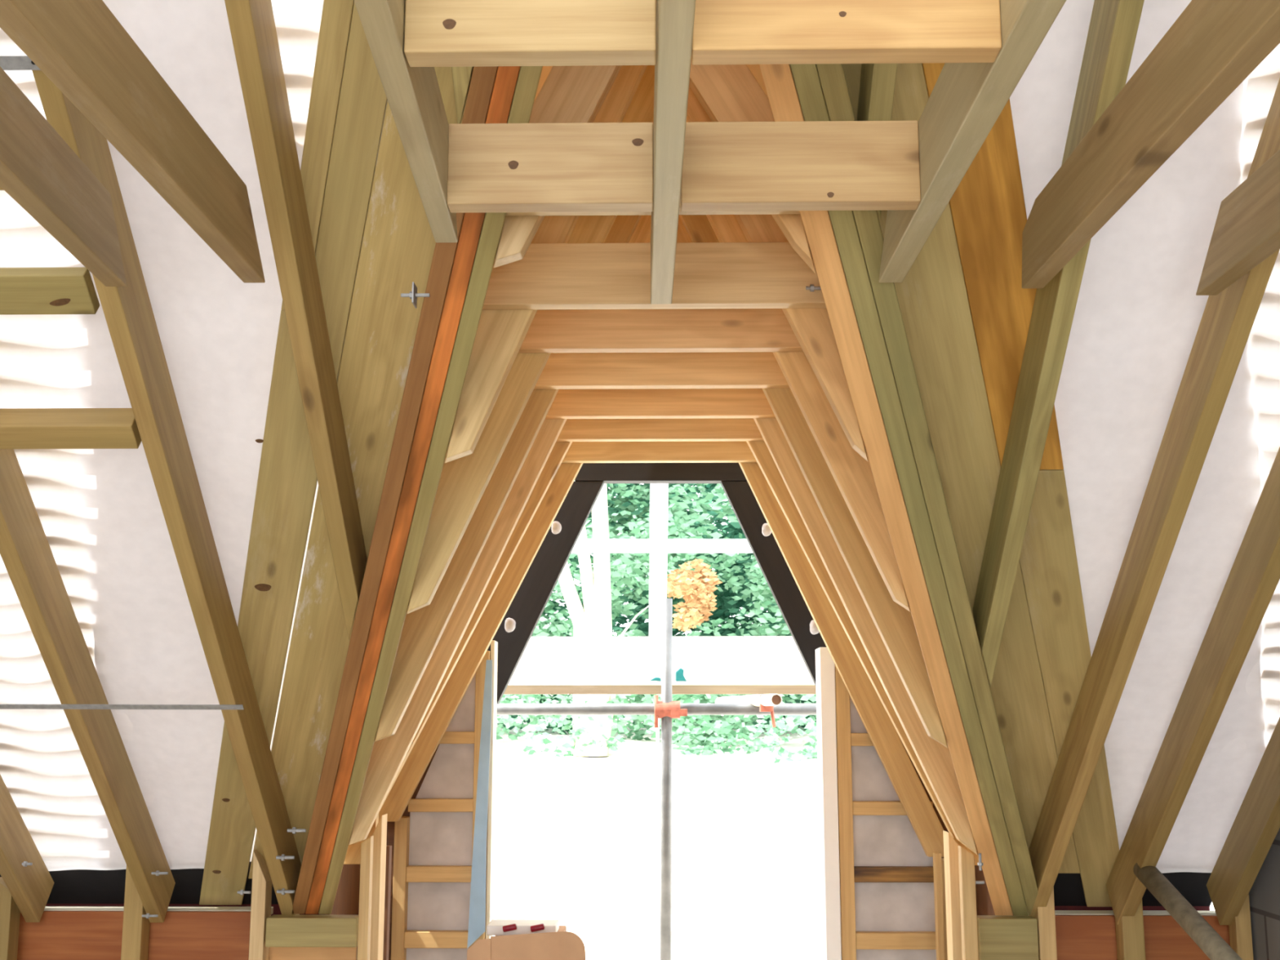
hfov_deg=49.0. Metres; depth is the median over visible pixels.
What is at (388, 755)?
rafter
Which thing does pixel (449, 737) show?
nogging
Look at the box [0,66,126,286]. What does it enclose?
joist
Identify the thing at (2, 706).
strap
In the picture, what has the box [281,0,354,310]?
board
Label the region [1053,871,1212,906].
felt
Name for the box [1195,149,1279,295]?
joist
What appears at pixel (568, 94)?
rafter
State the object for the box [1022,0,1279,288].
wooden beam
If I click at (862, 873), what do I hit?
nogging
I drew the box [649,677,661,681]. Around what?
plastic wrap
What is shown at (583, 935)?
board
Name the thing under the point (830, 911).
lining
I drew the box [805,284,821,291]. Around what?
bolt
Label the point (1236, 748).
sheet
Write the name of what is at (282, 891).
bolt
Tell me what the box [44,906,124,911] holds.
wall plate
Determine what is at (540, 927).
label
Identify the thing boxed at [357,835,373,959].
stud
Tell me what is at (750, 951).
board
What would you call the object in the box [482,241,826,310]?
tie
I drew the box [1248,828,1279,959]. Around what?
wall
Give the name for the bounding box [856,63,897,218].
rafter
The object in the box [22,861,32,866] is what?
bolt
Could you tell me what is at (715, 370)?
tie
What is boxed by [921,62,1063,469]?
board
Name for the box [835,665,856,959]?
post
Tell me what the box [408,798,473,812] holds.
nogging
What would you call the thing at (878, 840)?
sheet
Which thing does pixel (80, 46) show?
wooden beam
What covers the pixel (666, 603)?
tube
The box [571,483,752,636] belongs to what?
window frame
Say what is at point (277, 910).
board
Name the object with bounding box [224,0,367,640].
rafter
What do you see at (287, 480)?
board
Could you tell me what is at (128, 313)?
rafter
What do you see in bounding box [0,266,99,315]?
wooden beam
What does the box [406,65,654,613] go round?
rafter
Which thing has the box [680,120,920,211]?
joist
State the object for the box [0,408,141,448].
wooden beam
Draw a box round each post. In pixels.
[466,650,492,948]
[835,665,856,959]
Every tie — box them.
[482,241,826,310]
[506,194,799,216]
[518,308,803,353]
[533,351,790,389]
[545,388,775,418]
[555,417,764,441]
[561,440,757,462]
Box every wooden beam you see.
[0,0,265,283]
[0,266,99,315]
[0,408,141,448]
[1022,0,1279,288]
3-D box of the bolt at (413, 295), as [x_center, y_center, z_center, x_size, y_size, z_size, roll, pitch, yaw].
[-0.473,-0.389,2.961,0.054,0.044,0.040,-7,-12,34]
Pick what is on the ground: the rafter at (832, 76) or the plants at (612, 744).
the plants at (612, 744)
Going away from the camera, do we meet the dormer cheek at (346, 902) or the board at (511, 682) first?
the dormer cheek at (346, 902)
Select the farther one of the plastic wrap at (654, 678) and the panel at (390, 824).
the plastic wrap at (654, 678)
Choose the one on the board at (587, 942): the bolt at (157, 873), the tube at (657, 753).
the tube at (657, 753)
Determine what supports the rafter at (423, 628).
on the rafter at (528, 78)
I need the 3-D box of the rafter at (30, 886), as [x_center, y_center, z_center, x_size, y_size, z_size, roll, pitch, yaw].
[-2.001,-0.555,2.943,0.045,3.372,4.043,0,-10,1]
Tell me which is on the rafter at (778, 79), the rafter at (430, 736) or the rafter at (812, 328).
the rafter at (812, 328)
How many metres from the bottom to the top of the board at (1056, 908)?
0.625 m
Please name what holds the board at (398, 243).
attached to the rafter at (128, 313)
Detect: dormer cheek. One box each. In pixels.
[324,864,359,959]
[974,865,995,915]
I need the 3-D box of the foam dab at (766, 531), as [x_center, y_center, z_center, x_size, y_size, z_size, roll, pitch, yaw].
[0.493,0.194,5.460,0.040,0.052,0.038,0,-10,1]
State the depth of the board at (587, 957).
5.96 m
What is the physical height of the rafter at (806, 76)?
2.275 m
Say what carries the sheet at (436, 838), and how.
on the floor
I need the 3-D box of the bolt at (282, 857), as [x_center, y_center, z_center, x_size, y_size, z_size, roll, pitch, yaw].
[-1.083,1.154,4.293,0.055,0.020,0.020,0,-10,1]
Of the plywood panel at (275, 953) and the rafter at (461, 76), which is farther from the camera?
the plywood panel at (275, 953)
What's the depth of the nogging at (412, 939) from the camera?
5.06 m
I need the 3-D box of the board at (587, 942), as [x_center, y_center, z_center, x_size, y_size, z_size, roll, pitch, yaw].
[0.111,2.117,6.374,4.800,0.035,0.220,0,-10,1]
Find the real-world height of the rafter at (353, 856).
2.301 m
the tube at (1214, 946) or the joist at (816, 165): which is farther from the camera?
the tube at (1214, 946)
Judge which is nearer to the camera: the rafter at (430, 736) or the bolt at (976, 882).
the bolt at (976, 882)
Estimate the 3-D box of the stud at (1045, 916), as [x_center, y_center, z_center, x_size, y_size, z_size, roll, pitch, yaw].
[1.283,1.746,4.404,0.054,1.056,0.075,0,-10,1]
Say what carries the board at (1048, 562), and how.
attached to the rafter at (1253, 579)
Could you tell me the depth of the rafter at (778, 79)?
3.30 m
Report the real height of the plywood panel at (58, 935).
0.890 m
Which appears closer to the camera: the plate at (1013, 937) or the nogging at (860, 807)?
the plate at (1013, 937)
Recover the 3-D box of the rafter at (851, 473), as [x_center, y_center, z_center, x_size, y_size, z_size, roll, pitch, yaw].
[0.377,-0.458,3.703,0.623,1.605,0.046,0,-10,1]
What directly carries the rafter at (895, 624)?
on the rafter at (778, 79)
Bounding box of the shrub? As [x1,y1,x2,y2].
[666,558,722,631]
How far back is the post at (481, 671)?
5.12 m
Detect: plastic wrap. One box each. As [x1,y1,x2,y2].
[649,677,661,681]
[675,667,686,681]
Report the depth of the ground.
12.07 m
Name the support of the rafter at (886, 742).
on the stud at (937, 866)
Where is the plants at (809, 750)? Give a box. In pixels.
[671,693,817,763]
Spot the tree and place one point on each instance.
(594, 620)
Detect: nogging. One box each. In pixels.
[404,930,470,948]
[405,865,471,882]
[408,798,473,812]
[439,731,474,743]
[850,733,873,746]
[852,800,933,815]
[853,866,933,882]
[855,931,936,949]
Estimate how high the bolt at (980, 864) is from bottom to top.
0.050 m
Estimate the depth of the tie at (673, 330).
3.63 m
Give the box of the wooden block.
[265,914,358,946]
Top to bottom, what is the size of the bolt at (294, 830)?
0.020 m
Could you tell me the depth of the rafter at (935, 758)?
4.33 m
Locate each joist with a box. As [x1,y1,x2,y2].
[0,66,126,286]
[354,0,457,242]
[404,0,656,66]
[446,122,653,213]
[650,0,695,304]
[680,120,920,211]
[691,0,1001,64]
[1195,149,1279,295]
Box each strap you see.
[0,55,40,70]
[0,703,244,709]
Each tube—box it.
[496,703,816,715]
[655,718,659,944]
[660,598,672,959]
[715,693,782,727]
[1133,862,1242,959]
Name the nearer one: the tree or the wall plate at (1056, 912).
the wall plate at (1056, 912)
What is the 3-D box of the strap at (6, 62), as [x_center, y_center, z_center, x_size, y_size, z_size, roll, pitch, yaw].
[-1.265,-0.782,2.637,0.453,0.021,0.024,0,-10,1]
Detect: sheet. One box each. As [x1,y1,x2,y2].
[93,140,318,862]
[406,672,475,959]
[849,696,936,959]
[1084,36,1261,759]
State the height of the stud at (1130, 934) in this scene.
1.031 m
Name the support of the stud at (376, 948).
on the floor
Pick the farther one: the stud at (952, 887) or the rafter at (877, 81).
the stud at (952, 887)
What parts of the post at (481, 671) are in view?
plastic strip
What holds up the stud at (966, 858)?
on the floor
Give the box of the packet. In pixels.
[486,919,559,935]
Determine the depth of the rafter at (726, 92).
2.93 m
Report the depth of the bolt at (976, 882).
4.33 m
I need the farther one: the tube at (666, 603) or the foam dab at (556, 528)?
the tube at (666, 603)
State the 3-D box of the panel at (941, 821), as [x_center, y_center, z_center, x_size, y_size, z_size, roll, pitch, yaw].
[0.994,1.490,5.165,0.452,1.820,0.018,0,-10,1]
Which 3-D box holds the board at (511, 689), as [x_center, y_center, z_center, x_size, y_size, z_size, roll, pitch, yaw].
[0.109,0.962,6.449,5.000,0.042,0.038,0,-10,1]
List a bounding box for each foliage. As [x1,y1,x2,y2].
[513,483,817,746]
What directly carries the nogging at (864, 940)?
attached to the post at (848, 940)
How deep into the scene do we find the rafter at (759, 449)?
4.75 m
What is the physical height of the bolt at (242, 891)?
0.016 m
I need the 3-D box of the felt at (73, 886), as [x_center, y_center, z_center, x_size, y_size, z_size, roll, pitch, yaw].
[-2.007,1.437,4.839,1.920,0.296,0.356,0,-10,1]
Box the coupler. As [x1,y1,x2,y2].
[654,695,687,728]
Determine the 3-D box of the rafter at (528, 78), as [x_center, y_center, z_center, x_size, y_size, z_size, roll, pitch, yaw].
[-0.529,0.055,3.448,0.072,2.275,2.907,4,-10,-20]
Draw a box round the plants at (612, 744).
[496,693,661,757]
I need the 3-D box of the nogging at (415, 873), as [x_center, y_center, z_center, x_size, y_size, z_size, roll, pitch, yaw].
[-0.719,1.435,5.121,0.260,0.055,0.045,0,-10,1]
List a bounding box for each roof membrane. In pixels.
[0,0,324,871]
[1009,0,1279,873]
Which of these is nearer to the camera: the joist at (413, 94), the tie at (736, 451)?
the joist at (413, 94)
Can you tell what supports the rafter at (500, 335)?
on the rafter at (528, 78)
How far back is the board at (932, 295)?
3.41 m
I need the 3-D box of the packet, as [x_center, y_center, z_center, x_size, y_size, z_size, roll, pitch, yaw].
[-0.356,1.360,4.279,0.209,0.037,0.157,0,-10,1]
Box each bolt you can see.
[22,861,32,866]
[142,913,158,918]
[151,870,168,875]
[237,889,250,894]
[275,853,294,861]
[276,888,294,894]
[287,826,306,834]
[400,281,430,308]
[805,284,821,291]
[975,880,984,884]
[977,853,982,870]
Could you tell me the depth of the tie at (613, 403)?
4.41 m
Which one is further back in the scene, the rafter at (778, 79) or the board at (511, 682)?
the board at (511, 682)
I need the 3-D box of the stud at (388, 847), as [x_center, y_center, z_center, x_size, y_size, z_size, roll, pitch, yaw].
[-0.857,1.779,4.683,0.022,1.088,0.045,0,-10,1]
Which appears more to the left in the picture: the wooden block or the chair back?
the wooden block
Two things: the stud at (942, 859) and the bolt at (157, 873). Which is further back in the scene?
the stud at (942, 859)
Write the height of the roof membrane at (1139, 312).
4.235 m
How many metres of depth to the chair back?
4.12 m
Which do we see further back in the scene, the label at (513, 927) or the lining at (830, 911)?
the lining at (830, 911)
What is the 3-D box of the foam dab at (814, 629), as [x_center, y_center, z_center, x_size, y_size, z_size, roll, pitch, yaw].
[0.673,0.565,5.392,0.042,0.056,0.042,0,-10,1]
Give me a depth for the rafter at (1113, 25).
3.12 m
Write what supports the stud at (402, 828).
on the floor
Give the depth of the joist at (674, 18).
2.17 m
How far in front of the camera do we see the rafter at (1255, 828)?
4.28 m
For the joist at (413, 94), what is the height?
0.150 m
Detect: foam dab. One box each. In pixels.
[504,617,515,632]
[551,520,561,533]
[761,523,771,536]
[809,619,818,634]
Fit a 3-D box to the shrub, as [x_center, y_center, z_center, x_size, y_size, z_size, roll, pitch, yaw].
[0.606,1.420,17.089,0.803,0.900,1.200,1,-10,-8]
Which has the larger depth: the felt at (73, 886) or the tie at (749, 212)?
the felt at (73, 886)
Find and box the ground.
[493,693,1214,932]
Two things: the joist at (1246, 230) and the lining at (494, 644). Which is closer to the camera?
the joist at (1246, 230)
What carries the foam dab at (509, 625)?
attached to the frame at (536, 588)
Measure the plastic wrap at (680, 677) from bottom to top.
0.060 m
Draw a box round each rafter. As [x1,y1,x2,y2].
[0,448,175,922]
[0,774,53,922]
[31,70,301,915]
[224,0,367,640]
[291,66,497,914]
[305,66,519,914]
[318,66,542,914]
[343,441,572,864]
[348,215,651,844]
[374,215,641,741]
[378,462,582,821]
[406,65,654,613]
[444,65,647,462]
[451,66,473,124]
[493,65,622,267]
[676,215,977,855]
[679,214,947,747]
[686,86,868,462]
[686,120,910,611]
[688,60,815,273]
[738,462,944,857]
[746,440,978,865]
[759,64,1013,915]
[790,63,1028,915]
[816,63,1040,915]
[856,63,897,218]
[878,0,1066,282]
[972,0,1144,687]
[1026,78,1279,917]
[1106,447,1279,924]
[1206,717,1279,924]
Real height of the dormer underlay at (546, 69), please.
2.303 m
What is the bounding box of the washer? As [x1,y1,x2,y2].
[411,281,417,308]
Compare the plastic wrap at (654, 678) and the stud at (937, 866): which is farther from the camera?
the plastic wrap at (654, 678)
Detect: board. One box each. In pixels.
[45,903,324,915]
[199,2,387,905]
[248,66,473,878]
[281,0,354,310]
[493,931,821,939]
[503,684,816,693]
[508,680,814,684]
[510,636,812,679]
[581,938,821,946]
[585,946,822,955]
[585,955,822,959]
[842,62,1079,873]
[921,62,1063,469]
[1012,906,1209,913]
[1019,469,1119,906]
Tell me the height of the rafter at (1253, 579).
3.372 m
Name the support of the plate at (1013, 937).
on the stud at (1045, 916)
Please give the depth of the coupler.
5.89 m
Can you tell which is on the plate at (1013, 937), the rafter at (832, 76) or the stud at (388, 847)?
the rafter at (832, 76)
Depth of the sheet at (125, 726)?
4.18 m
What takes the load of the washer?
in the bolt at (413, 295)
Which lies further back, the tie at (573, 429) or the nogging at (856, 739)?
the nogging at (856, 739)
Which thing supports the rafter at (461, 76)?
attached to the rafter at (482, 79)
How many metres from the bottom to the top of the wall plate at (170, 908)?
0.024 m
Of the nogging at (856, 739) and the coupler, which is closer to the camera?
the nogging at (856, 739)
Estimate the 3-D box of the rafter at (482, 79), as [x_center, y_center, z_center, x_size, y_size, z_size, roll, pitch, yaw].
[-0.616,0.055,3.449,0.075,2.275,2.908,4,-10,-20]
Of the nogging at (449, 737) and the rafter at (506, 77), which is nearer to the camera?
the rafter at (506, 77)
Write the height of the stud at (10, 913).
1.007 m
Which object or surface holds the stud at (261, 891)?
on the floor
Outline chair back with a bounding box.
[466,925,586,959]
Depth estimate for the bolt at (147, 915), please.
4.46 m
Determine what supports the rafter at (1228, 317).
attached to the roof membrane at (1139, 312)
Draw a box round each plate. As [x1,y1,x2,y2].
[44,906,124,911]
[167,906,250,911]
[977,915,1039,959]
[1054,910,1216,915]
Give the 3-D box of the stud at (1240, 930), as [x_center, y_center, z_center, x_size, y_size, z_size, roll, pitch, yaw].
[1.913,1.762,4.423,0.049,1.032,0.060,0,-10,1]
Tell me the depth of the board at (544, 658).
6.70 m
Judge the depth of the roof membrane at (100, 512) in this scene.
3.53 m
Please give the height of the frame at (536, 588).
0.975 m
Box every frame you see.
[487,462,835,704]
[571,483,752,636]
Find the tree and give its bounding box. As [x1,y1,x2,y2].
[558,483,648,755]
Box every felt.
[0,861,311,904]
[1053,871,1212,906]
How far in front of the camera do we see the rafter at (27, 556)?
3.85 m
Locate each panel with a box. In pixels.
[17,911,250,959]
[268,946,356,959]
[386,744,439,959]
[895,729,948,857]
[1054,915,1230,959]
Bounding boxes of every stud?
[0,876,20,959]
[120,865,150,959]
[248,849,271,959]
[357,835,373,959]
[369,813,386,959]
[382,844,391,959]
[391,816,409,959]
[933,852,945,959]
[941,857,947,959]
[942,830,962,959]
[958,845,978,959]
[1034,886,1057,959]
[1115,899,1145,959]
[1228,893,1253,959]
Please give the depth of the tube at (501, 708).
5.96 m
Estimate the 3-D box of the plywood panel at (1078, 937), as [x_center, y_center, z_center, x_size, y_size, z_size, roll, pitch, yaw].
[1.643,1.847,4.478,0.597,0.884,0.018,0,-10,1]
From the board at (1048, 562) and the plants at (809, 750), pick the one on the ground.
the plants at (809, 750)
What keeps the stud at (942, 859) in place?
on the floor
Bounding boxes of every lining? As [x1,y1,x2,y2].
[485,640,497,938]
[815,647,841,959]
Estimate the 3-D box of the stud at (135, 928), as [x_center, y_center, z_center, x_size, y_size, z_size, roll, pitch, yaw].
[-1.630,1.765,4.491,0.062,1.048,0.075,0,-10,1]

